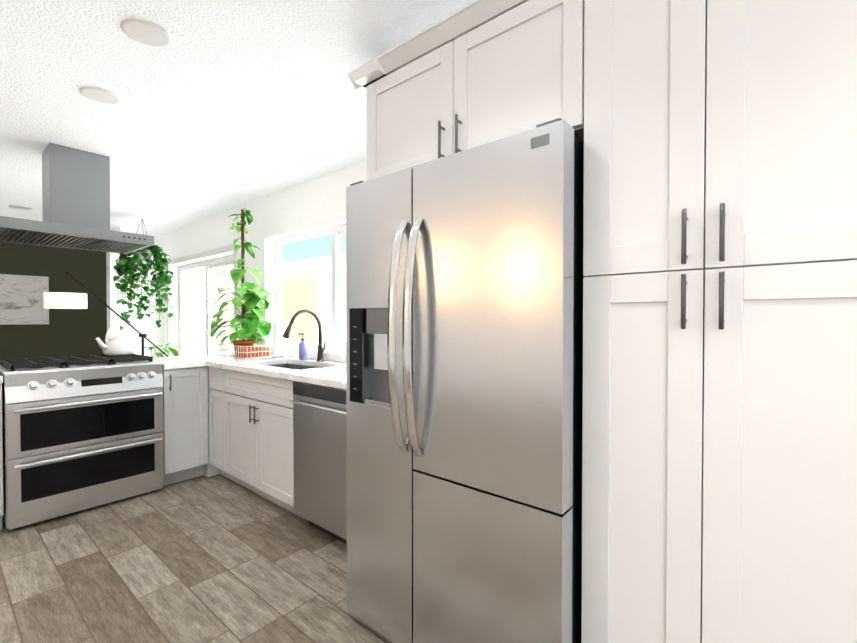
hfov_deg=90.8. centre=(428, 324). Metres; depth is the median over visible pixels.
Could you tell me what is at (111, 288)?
door frame
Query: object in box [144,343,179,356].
floor plant
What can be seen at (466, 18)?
crown molding
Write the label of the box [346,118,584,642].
fridge
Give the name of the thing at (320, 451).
dishwasher
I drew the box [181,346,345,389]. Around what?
countertop
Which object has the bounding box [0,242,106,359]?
wall
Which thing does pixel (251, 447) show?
base cabinet
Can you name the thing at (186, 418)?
base cabinet
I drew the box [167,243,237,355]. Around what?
window
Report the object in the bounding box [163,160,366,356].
wall
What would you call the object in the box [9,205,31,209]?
recessed light
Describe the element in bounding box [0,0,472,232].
ceiling
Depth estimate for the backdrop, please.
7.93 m
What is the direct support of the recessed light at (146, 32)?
in the ceiling
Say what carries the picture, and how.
attached to the wall at (70, 332)
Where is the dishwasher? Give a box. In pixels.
[290,381,346,543]
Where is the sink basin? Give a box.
[266,364,319,369]
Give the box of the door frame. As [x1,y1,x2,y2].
[106,252,121,339]
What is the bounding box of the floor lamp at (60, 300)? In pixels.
[44,271,167,355]
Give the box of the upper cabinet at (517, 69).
[366,0,583,180]
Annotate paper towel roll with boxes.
[271,318,290,358]
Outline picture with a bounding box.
[0,274,48,324]
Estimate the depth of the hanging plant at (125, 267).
4.72 m
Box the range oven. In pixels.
[0,354,163,529]
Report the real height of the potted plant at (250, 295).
1.288 m
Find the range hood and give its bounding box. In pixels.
[0,142,153,253]
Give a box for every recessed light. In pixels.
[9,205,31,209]
[79,85,121,104]
[120,17,171,47]
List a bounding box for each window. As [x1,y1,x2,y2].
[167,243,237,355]
[275,224,345,350]
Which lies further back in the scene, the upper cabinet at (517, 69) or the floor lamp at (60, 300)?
the floor lamp at (60, 300)
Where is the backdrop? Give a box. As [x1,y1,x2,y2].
[184,234,345,354]
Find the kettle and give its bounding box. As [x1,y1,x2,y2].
[95,322,134,355]
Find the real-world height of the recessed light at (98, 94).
0.007 m
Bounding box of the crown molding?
[348,0,528,94]
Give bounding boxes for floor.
[0,474,392,642]
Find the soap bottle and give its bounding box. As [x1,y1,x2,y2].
[298,333,306,359]
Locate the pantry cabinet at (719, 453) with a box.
[581,0,856,642]
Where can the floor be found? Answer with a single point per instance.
(219, 558)
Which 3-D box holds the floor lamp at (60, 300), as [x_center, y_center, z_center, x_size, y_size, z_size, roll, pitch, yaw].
[-2.895,0.364,3.911,0.300,1.651,0.986,1,1,40]
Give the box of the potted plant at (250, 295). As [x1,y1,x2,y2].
[205,209,280,358]
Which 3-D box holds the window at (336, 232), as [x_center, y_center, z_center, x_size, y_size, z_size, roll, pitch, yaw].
[-0.750,-0.289,3.424,1.798,0.998,0.050,1,1,40]
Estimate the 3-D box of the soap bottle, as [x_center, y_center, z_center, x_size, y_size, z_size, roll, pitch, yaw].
[-0.997,0.176,3.338,0.061,0.210,0.071,1,1,40]
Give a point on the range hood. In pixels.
(75, 198)
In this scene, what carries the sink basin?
in the countertop at (331, 372)
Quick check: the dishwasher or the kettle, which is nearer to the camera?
the dishwasher
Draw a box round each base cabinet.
[0,383,3,529]
[162,366,220,485]
[209,363,320,520]
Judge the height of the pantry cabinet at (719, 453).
2.245 m
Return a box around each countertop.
[153,356,204,369]
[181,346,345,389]
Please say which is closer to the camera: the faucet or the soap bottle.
the faucet
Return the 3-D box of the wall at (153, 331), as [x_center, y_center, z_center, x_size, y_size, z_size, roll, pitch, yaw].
[-3.708,-0.018,5.457,0.120,2.375,0.470,1,1,40]
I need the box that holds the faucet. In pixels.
[283,309,325,360]
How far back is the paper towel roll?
3.44 m
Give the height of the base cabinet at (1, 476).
0.873 m
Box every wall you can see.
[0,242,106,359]
[117,227,163,356]
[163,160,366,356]
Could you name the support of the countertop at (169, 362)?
on the base cabinet at (186, 418)
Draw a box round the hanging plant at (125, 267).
[113,219,173,330]
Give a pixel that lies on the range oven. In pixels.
(82, 432)

